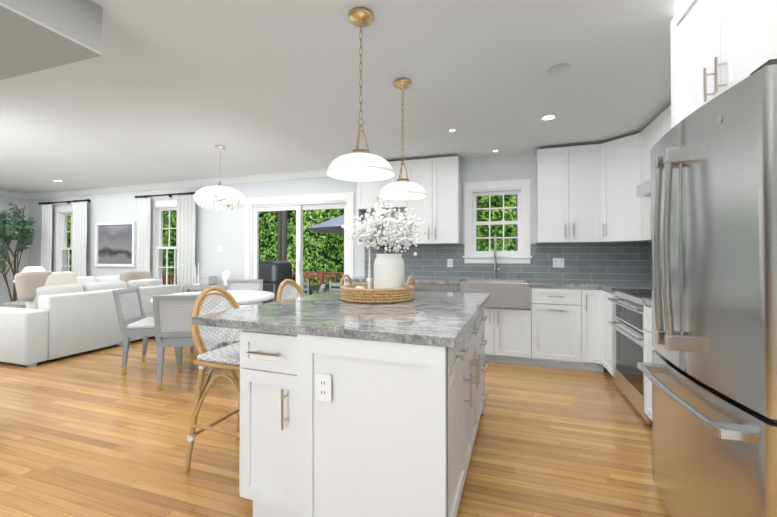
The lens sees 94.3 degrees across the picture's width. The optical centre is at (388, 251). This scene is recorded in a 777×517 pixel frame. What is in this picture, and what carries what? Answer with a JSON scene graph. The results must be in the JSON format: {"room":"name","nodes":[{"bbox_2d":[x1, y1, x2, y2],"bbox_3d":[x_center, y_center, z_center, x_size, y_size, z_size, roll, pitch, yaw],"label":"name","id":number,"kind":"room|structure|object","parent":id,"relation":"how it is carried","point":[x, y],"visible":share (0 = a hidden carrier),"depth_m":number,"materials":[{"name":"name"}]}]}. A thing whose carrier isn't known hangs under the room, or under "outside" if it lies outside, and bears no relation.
{"room":"dining room and kitchen","nodes":[
{"label":"dining room and kitchen","id":0,"kind":"room"},
{"bbox_2d":[0,196,28,306],"bbox_3d":[-8.825,0.011,3.855,0.150,2.500,7.830,0,-1,18],"label":"wall","id":1,"kind":"structure","parent":0,"point":[5,201],"depth_m":7.29,"materials":[{"name":"white paint"}]},
{"bbox_2d":[0,190,25,198],"bbox_3d":[-8.063,-1.169,5.821,0.085,0.100,3.420,0,-1,18],"label":"crown molding","id":2,"kind":"structure","parent":1,"relation":"attached to","point":[2,193],"depth_m":7.27,"materials":[{"name":"white"}]},
{"bbox_2d":[0,0,102,79],"bbox_3d":[-5.672,-1.139,1.130,7.539,0.249,3.979,0,-1,18],"label":"ceiling","id":3,"kind":"structure","parent":0,"point":[37,35],"depth_m":1.75,"materials":[{"name":"grey paint"}]},
{"bbox_2d":[0,336,669,516],"bbox_3d":[-3.454,1.305,2.103,11.740,0.120,7.850,0,-1,18],"label":"floor","id":4,"kind":"structure","parent":0,"point":[94,433],"depth_m":2.33,"materials":[{"name":"brown wood"}]},
{"bbox_2d":[9,301,24,305],"bbox_3d":[-5.347,1.012,5.431,0.520,0.530,0.520,0,-1,18],"label":"side table","id":5,"kind":"object","parent":4,"relation":"on","point":[17,303],"visible":0.06,"depth_m":5.19,"materials":[{"name":"grey"}]},
{"bbox_2d":[13,266,45,281],"bbox_3d":[-5.347,0.486,5.436,0.450,0.520,0.450,0,-1,18],"label":"table lamp","id":6,"kind":"object","parent":5,"relation":"on","point":[33,269],"visible":0.12,"depth_m":5.36,"materials":[{"name":"white fabric"}]},
{"bbox_2d":[0,202,35,307],"bbox_3d":[-7.188,0.186,6.844,0.955,2.209,0.651,0,-1,18],"label":"plant","id":7,"kind":"object","parent":4,"relation":"on","point":[14,229],"visible":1,"depth_m":6.83,"materials":[{"name":"green plant"}]},
{"bbox_2d":[0,271,178,366],"bbox_3d":[-4.058,0.759,5.034,1.040,1.028,2.120,0,-1,18],"label":"sofa","id":8,"kind":"object","parent":4,"relation":"on","point":[64,313],"visible":0.79,"depth_m":4.28,"materials":[{"name":"white fabric"}]},
{"bbox_2d":[112,286,194,374],"bbox_3d":[-2.557,0.828,3.976,0.630,0.868,0.500,0,-1,-12],"label":"dining chair","id":9,"kind":"object","parent":4,"relation":"on","point":[129,309],"visible":0.58,"depth_m":3.78,"materials":[{"name":"grey"}]},
{"bbox_2d":[152,294,227,390],"bbox_3d":[-1.905,0.824,3.537,0.500,0.868,0.630,0,-1,-12],"label":"dining chair","id":10,"kind":"object","parent":4,"relation":"on","point":[172,317],"visible":0.6,"depth_m":3.27,"materials":[{"name":"grey"}]},
{"bbox_2d":[183,284,226,292],"bbox_3d":[-2.791,0.905,5.756,0.820,0.750,0.400,0,-1,18],"label":"console table","id":11,"kind":"object","parent":4,"relation":"on","point":[187,288],"visible":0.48,"depth_m":5.63,"materials":[{"name":"grey wood"}]},
{"bbox_2d":[193,262,230,285],"bbox_3d":[-2.767,0.348,5.703,0.622,0.360,0.255,0,-1,18],"label":"figurine","id":12,"kind":"object","parent":11,"relation":"on","point":[207,279],"visible":0.92,"depth_m":5.69,"materials":[{"name":"white ceramic"}]},
{"bbox_2d":[183,287,239,472],"bbox_3d":[-0.863,0.732,2.157,0.526,1.030,0.447,0,-1,18],"label":"stool","id":13,"kind":"object","parent":4,"relation":"on","point":[210,337],"visible":0.56,"depth_m":2.07,"materials":[{"name":"brown wicker"}]},
{"bbox_2d":[150,290,274,367],"bbox_3d":[-1.955,0.878,4.095,1.264,0.772,1.264,0,-1,18],"label":"dining table","id":14,"kind":"object","parent":4,"relation":"on","point":[246,296],"visible":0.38,"depth_m":4.08,"materials":[{"name":"white"}]},
{"bbox_2d":[226,279,262,307],"bbox_3d":[-2.063,0.838,4.980,0.500,0.868,0.630,0,-1,-7],"label":"dining chair","id":15,"kind":"object","parent":4,"relation":"on","point":[252,284],"visible":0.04,"depth_m":5.26,"materials":[{"name":"grey"}]},
{"bbox_2d":[276,279,304,300],"bbox_3d":[-0.599,0.739,2.881,0.526,1.030,0.447,0,-1,18],"label":"stool","id":16,"kind":"object","parent":4,"relation":"on","point":[289,290],"visible":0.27,"depth_m":2.96,"materials":[{"name":"brown wicker"}]},
{"bbox_2d":[319,284,324,292],"bbox_3d":[-1.070,0.831,4.204,0.630,0.868,0.500,0,-1,-7],"label":"dining chair","id":17,"kind":"object","parent":4,"relation":"on","point":[322,288],"visible":0.04,"depth_m":4.06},
{"bbox_2d":[224,297,489,516],"bbox_3d":[0.032,0.804,2.222,1.066,0.890,1.597,0,-1,18],"label":"kitchen island","id":18,"kind":"object","parent":4,"relation":"on","point":[350,409],"depth_m":1.50,"materials":[{"name":"white wood"}]},
{"bbox_2d":[192,289,489,344],"bbox_3d":[-0.080,0.341,2.286,1.330,0.039,1.654,0,-1,18],"label":"island countertop","id":19,"kind":"structure","parent":18,"relation":"on","point":[450,318],"depth_m":1.76,"materials":[{"name":"grey stone"}]},
{"bbox_2d":[340,274,414,302],"bbox_3d":[-0.077,0.240,2.461,0.509,0.164,0.509,0,-1,18],"label":"wicker tray","id":20,"kind":"object","parent":19,"relation":"on","point":[349,292],"visible":0.88,"depth_m":2.26,"materials":[{"name":"beige wicker"}]},
{"bbox_2d":[341,199,425,288],"bbox_3d":[0.000,-0.036,2.459,0.558,0.671,0.520,0,-1,18],"label":"vase","id":21,"kind":"object","parent":20,"relation":"on","point":[389,269],"visible":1,"depth_m":2.38,"materials":[{"name":"white ceramic"}]},
{"bbox_2d":[345,280,373,284],"bbox_3d":[-0.064,0.828,4.752,0.809,0.885,0.671,0,-1,18],"label":"base cabinet","id":22,"kind":"object","parent":4,"relation":"on","point":[353,281],"depth_m":4.55,"materials":[{"name":"white wood"}]},
{"bbox_2d":[409,280,464,292],"bbox_3d":[0.607,0.826,4.534,0.726,0.885,0.671,0,-1,18],"label":"base cabinet","id":23,"kind":"object","parent":4,"relation":"on","point":[418,287],"depth_m":4.22,"materials":[{"name":"white wood"}]},
{"bbox_2d":[465,280,540,365],"bbox_3d":[1.296,0.824,4.309,0.846,0.885,0.671,0,-1,18],"label":"base cabinet","id":24,"kind":"object","parent":4,"relation":"on","point":[513,321],"depth_m":3.98,"materials":[{"name":"white wood"}]},
{"bbox_2d":[351,276,600,287],"bbox_3d":[0.910,0.362,4.450,2.870,0.040,0.651,0,-1,18],"label":"countertop","id":25,"kind":"structure","parent":24,"relation":"on","point":[418,280],"depth_m":4.25,"materials":[{"name":"grey stone"}]},
{"bbox_2d":[537,284,588,370],"bbox_3d":[1.871,0.822,4.122,0.592,0.885,0.671,0,-1,18],"label":"base cabinet","id":26,"kind":"object","parent":4,"relation":"on","point":[564,324],"depth_m":3.82,"materials":[{"name":"white wood"}]},
{"bbox_2d":[589,288,596,370],"bbox_3d":[2.186,0.821,4.019,0.278,0.885,0.671,0,-1,18],"label":"base cabinet","id":27,"kind":"object","parent":4,"relation":"on","point":[592,291],"depth_m":3.74,"materials":[{"name":"white wood"}]},
{"bbox_2d":[597,288,615,378],"bbox_3d":[2.449,0.815,3.425,0.723,0.885,0.413,0,-1,18],"label":"base cabinet","id":28,"kind":"object","parent":4,"relation":"on","point":[605,308],"depth_m":3.60,"materials":[{"name":"white wood"}]},
{"bbox_2d":[593,280,651,291],"bbox_3d":[2.552,0.355,3.718,0.706,0.040,1.026,0,-1,18],"label":"countertop","id":29,"kind":"structure","parent":28,"relation":"on","point":[604,284],"depth_m":3.68,"materials":[{"name":"grey stone"}]},
{"bbox_2d":[608,288,651,423],"bbox_3d":[2.250,0.791,2.848,0.740,0.922,0.804,0,-1,18],"label":"range","id":30,"kind":"object","parent":4,"relation":"on","point":[628,322],"visible":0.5,"depth_m":2.90,"materials":[{"name":"grey metal"}]},
{"bbox_2d":[642,300,655,419],"bbox_3d":[2.035,0.803,2.111,0.696,0.885,0.728,0,-1,18],"label":"base cabinet","id":31,"kind":"object","parent":4,"relation":"on","point":[648,347],"depth_m":2.51,"materials":[{"name":"white wood"}]},
{"bbox_2d":[642,297,651,303],"bbox_3d":[2.030,0.339,2.116,0.706,0.040,0.727,0,-1,18],"label":"countertop","id":32,"kind":"structure","parent":31,"relation":"on","point":[648,300],"depth_m":2.48,"materials":[{"name":"grey stone"}]},
{"bbox_2d":[637,59,776,516],"bbox_3d":[1.613,0.335,1.368,1.003,1.805,0.900,0,-1,18],"label":"fridge","id":33,"kind":"object","parent":4,"relation":"on","point":[710,371],"visible":1,"depth_m":1.27,"materials":[{"name":"grey metal"}]},
{"bbox_2d":[29,153,646,291],"bbox_3d":[-2.221,0.091,5.899,11.740,2.620,0.150,0,-1,18],"label":"wall","id":34,"kind":"structure","parent":0,"point":[213,230],"depth_m":5.97,"materials":[{"name":"white paint"}]},
{"bbox_2d":[53,206,71,271],"bbox_3d":[-6.337,-0.067,7.215,0.890,1.670,0.201,0,-1,18],"label":"window","id":35,"kind":"structure","parent":34,"relation":"in","point":[61,214],"depth_m":7.28,"materials":[{"name":"white wood"}]},
{"bbox_2d":[38,199,90,204],"bbox_3d":[-6.381,-0.977,7.118,1.468,0.062,0.125,0,-1,18],"label":"curtain rod","id":36,"kind":"object","parent":34,"relation":"attached to","point":[68,202],"visible":0.98,"depth_m":7.08,"materials":[{"name":"grey metal"}]},
{"bbox_2d":[40,204,51,271],"bbox_3d":[-6.863,0.166,7.226,0.330,2.215,0.091,0,-1,18],"label":"panel","id":37,"kind":"object","parent":36,"relation":"hanging from","point":[46,210],"depth_m":7.20,"materials":[{"name":"white fabric"}]},
{"bbox_2d":[71,202,86,276],"bbox_3d":[-5.950,0.163,6.930,0.410,2.215,0.084,0,-1,18],"label":"panel","id":38,"kind":"object","parent":36,"relation":"hanging from","point":[79,235],"depth_m":6.91,"materials":[{"name":"white fabric"}]},
{"bbox_2d":[95,221,135,266],"bbox_3d":[-5.113,-0.136,6.741,1.020,0.830,0.040,0,-1,18],"label":"framed art","id":39,"kind":"object","parent":34,"relation":"attached to","point":[115,244],"visible":1,"depth_m":6.74,"materials":[{"name":"white paper"}]},
{"bbox_2d":[150,199,176,284],"bbox_3d":[-3.865,-0.074,6.409,0.890,1.670,0.201,0,-1,18],"label":"window","id":40,"kind":"structure","parent":34,"relation":"in","point":[156,251],"depth_m":6.47,"materials":[{"name":"white wood"}]},
{"bbox_2d":[135,192,195,197],"bbox_3d":[-3.862,-0.984,6.297,1.448,0.062,0.125,0,-1,18],"label":"curtain rod","id":41,"kind":"object","parent":34,"relation":"attached to","point":[169,195],"visible":0.88,"depth_m":6.27,"materials":[{"name":"grey metal"}]},
{"bbox_2d":[137,198,150,271],"bbox_3d":[-4.348,0.158,6.407,0.300,2.215,0.091,0,-1,18],"label":"panel","id":42,"kind":"object","parent":41,"relation":"hanging from","point":[144,204],"depth_m":6.39,"materials":[{"name":"white fabric"}]},
{"bbox_2d":[176,195,195,292],"bbox_3d":[-3.435,0.155,6.110,0.400,2.215,0.084,0,-1,18],"label":"panel","id":43,"kind":"object","parent":41,"relation":"hanging from","point":[186,225],"depth_m":6.10,"materials":[{"name":"white fabric"}]},
{"bbox_2d":[26,169,328,198],"bbox_3d":[-3.953,-1.164,6.350,7.575,0.100,0.085,0,-1,18],"label":"crown molding","id":44,"kind":"structure","parent":34,"relation":"attached to","point":[317,173],"depth_m":6.16,"materials":[{"name":"white"}]},
{"bbox_2d":[218,245,223,251],"bbox_3d":[-2.798,-0.048,6.003,0.120,0.120,0.008,0,-1,18],"label":"electrical outlet plate","id":45,"kind":"object","parent":34,"relation":"attached to","point":[220,247],"depth_m":6.00,"materials":[{"name":"white plastic"}]},
{"bbox_2d":[245,192,354,290],"bbox_3d":[-1.393,0.206,5.614,1.930,2.145,0.177,0,-1,18],"label":"sliding glass door","id":46,"kind":"structure","parent":34,"relation":"in","point":[299,204],"depth_m":5.59,"materials":[{"name":"white"}]},
{"bbox_2d":[357,160,408,211],"bbox_3d":[-0.047,-0.884,4.950,0.710,0.612,0.317,0,-1,18],"label":"upper cabinet","id":47,"kind":"object","parent":34,"relation":"attached to","point":[367,192],"depth_m":4.83,"materials":[{"name":"white wood"}]},
{"bbox_2d":[401,156,460,243],"bbox_3d":[0.578,-0.646,4.745,0.720,1.092,0.317,0,-1,18],"label":"upper cabinet","id":48,"kind":"object","parent":34,"relation":"attached to","point":[437,209],"depth_m":4.57,"materials":[{"name":"white wood"}]},
{"bbox_2d":[447,259,452,266],"bbox_3d":[0.823,0.150,4.813,0.072,0.115,0.008,0,-1,18],"label":"electrical outlet plate","id":49,"kind":"object","parent":34,"relation":"attached to","point":[449,261],"depth_m":4.81,"materials":[{"name":"white plastic"}]},
{"bbox_2d":[463,179,531,262],"bbox_3d":[1.408,-0.381,4.694,0.850,1.060,0.201,0,-1,18],"label":"window","id":50,"kind":"structure","parent":34,"relation":"in","point":[520,188],"depth_m":4.66,"materials":[{"name":"white wood"}]},
{"bbox_2d":[365,242,650,280],"bbox_3d":[1.352,0.122,4.650,3.569,0.444,0.008,0,-1,18],"label":"tile backsplash","id":51,"kind":"structure","parent":34,"relation":"attached to","point":[611,261],"depth_m":4.46,"materials":[{"name":"tile"}]},
{"bbox_2d":[535,147,562,242],"bbox_3d":[1.969,-0.650,4.291,0.390,1.092,0.317,0,-1,18],"label":"upper cabinet","id":52,"kind":"object","parent":34,"relation":"attached to","point":[548,161],"depth_m":4.17,"materials":[{"name":"white wood"}]},
{"bbox_2d":[553,258,563,267],"bbox_3d":[2.078,0.136,4.404,0.126,0.115,0.008,0,-1,18],"label":"electrical outlet plate","id":53,"kind":"object","parent":34,"relation":"attached to","point":[558,262],"depth_m":4.40,"materials":[{"name":"white plastic"}]},
{"bbox_2d":[563,144,594,242],"bbox_3d":[2.243,-0.651,4.183,0.426,1.092,0.353,0,-1,18],"label":"upper cabinet","id":54,"kind":"object","parent":34,"relation":"attached to","point":[585,193],"depth_m":4.08,"materials":[{"name":"white wood"}]},
{"bbox_2d":[595,134,650,242],"bbox_3d":[2.627,-0.654,3.894,0.669,1.092,0.666,0,-1,18],"label":"upper cabinet","id":55,"kind":"object","parent":34,"relation":"attached to","point":[616,171],"depth_m":3.86,"materials":[{"name":"white wood"}]},
{"bbox_2d":[0,0,684,192],"bbox_3d":[-3.411,-1.314,2.261,11.740,0.120,8.130,0,-1,18],"label":"ceiling","id":56,"kind":"structure","parent":0,"point":[158,91],"depth_m":2.74,"materials":[{"name":"white paint"}]},
{"bbox_2d":[194,145,244,211],"bbox_3d":[-1.971,-0.851,4.222,0.550,0.768,0.544,0,-1,18],"label":"pendant light","id":57,"kind":"object","parent":56,"relation":"hanging from","point":[219,198],"visible":1,"depth_m":4.04,"materials":[{"name":"white glass"}]},
{"bbox_2d":[326,7,394,181],"bbox_3d":[-0.147,-0.832,1.913,0.368,0.850,0.368,0,-1,18],"label":"dome pendant light","id":58,"kind":"object","parent":56,"relation":"hanging from","point":[357,164],"visible":1,"depth_m":1.90,"materials":[{"name":"white glass"}]},
{"bbox_2d":[378,78,427,199],"bbox_3d":[0.104,-0.827,2.652,0.368,0.844,0.368,0,-1,18],"label":"dome pendant light","id":59,"kind":"object","parent":56,"relation":"hanging from","point":[401,188],"visible":1,"depth_m":2.62,"materials":[{"name":"white glass"}]},
{"bbox_2d":[540,115,557,120],"bbox_3d":[1.485,-1.242,3.342,0.154,0.003,0.154,0,-1,9],"label":"recessed light","id":60,"kind":"object","parent":56,"relation":"in","point":[547,117],"depth_m":3.34,"materials":[{"name":"white"}]},
{"bbox_2d":[547,63,570,74],"bbox_3d":[1.168,-1.249,2.467,0.148,0.004,0.148,0,-1,-9],"label":"ceiling speaker","id":61,"kind":"object","parent":56,"relation":"in","point":[558,69],"depth_m":2.47,"materials":[{"name":"white plastic"}]},
{"bbox_2d":[670,0,776,128],"bbox_3d":[1.726,-0.914,1.342,0.797,0.622,0.924,0,-1,18],"label":"upper cabinet","id":62,"kind":"object","parent":0,"relation":"attached to","point":[718,47],"visible":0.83,"depth_m":1.47,"materials":[{"name":"white wood"}]},
{"bbox_3d":[1.910,-0.022,0.357,0.150,2.500,7.830,0,-1,18],"label":"wall","id":63,"kind":"structure","parent":0,"visible":0},
{"bbox_2d":[637,179,650,196],"bbox_3d":[2.369,-0.547,2.825,0.497,0.108,0.794,0,-1,18],"label":"range hood","id":64,"kind":"object","parent":63,"relation":"attached to","point":[643,189],"visible":0.21,"depth_m":3.11,"materials":[{"name":"silver metal"}]},
{"bbox_2d":[635,116,658,240],"bbox_3d":[2.614,-0.659,3.377,0.372,1.092,0.516,0,-1,18],"label":"upper cabinet","id":65,"kind":"object","parent":63,"relation":"attached to","point":[645,140],"depth_m":3.53,"materials":[{"name":"white wood"}]},
{"bbox_2d":[659,105,670,139],"bbox_3d":[2.498,-0.906,2.966,0.337,0.607,0.457,0,-1,18],"label":"upper cabinet","id":66,"kind":"object","parent":63,"relation":"attached to","point":[665,117],"depth_m":3.09,"materials":[{"name":"white wood"}]},
{"label":"outside","id":67,"kind":"structure","parent":0,"visible":0},
{"bbox_2d":[162,271,343,293],"bbox_3d":[-1.012,0.975,7.534,8.500,1.224,3.715,0,-1,18],"label":"deck","id":68,"kind":"object","parent":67,"point":[321,275],"depth_m":9.58,"materials":[{"name":"brown wood"}]},
{"bbox_2d":[258,261,291,303],"bbox_3d":[-2.325,0.831,7.123,0.680,1.297,0.732,0,-1,18],"label":"outdoor grill","id":69,"kind":"object","parent":68,"relation":"on","point":[273,275],"visible":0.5,"depth_m":6.80,"materials":[{"name":"black metal"}]},
{"bbox_2d":[287,274,343,295],"bbox_3d":[-1.129,1.010,7.659,2.400,0.950,2.150,0,-1,18],"label":"patio furniture","id":70,"kind":"object","parent":68,"relation":"on","point":[308,289],"visible":0.1,"depth_m":7.19,"materials":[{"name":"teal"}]},
{"bbox_2d":[305,215,343,233],"bbox_3d":[-0.401,0.120,8.613,3.200,2.747,3.200,0,-1,18],"label":"umbrella","id":71,"kind":"object","parent":68,"relation":"on","point":[333,225],"visible":0.1,"depth_m":8.16,"materials":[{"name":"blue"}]},
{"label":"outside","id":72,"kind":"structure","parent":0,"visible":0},
{"bbox_2d":[278,211,278,260],"bbox_3d":[-5.316,-3.106,17.766,0.390,15.003,0.200,0,-1,18],"label":"trunk","id":73,"kind":"object","parent":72,"point":[278,211],"depth_m":17.67,"materials":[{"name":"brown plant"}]},
{"bbox_2d":[279,210,287,260],"bbox_3d":[-4.058,-3.140,14.201,0.409,15.003,0.220,0,-1,18],"label":"trunk","id":74,"kind":"object","parent":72,"point":[282,232],"depth_m":14.12,"materials":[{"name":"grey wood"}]},
{"bbox_2d":[67,194,515,293],"bbox_3d":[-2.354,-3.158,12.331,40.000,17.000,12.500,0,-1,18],"label":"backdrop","id":75,"kind":"structure","parent":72,"point":[324,252],"depth_m":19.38,"materials":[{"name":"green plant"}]},
{"bbox_2d":[476,196,477,250],"bbox_3d":[3.622,-3.134,14.854,0.371,15.002,0.180,0,-1,18],"label":"window frame","id":76,"kind":"structure","parent":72,"point":[477,196],"depth_m":14.77,"materials":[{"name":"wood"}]},
{"bbox_2d":[515,194,517,250],"bbox_3d":[3.856,-3.175,10.571,0.390,15.003,0.200,0,-1,18],"label":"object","id":77,"kind":"object","parent":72,"point":[516,239],"depth_m":10.52,"materials":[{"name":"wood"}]}
]}

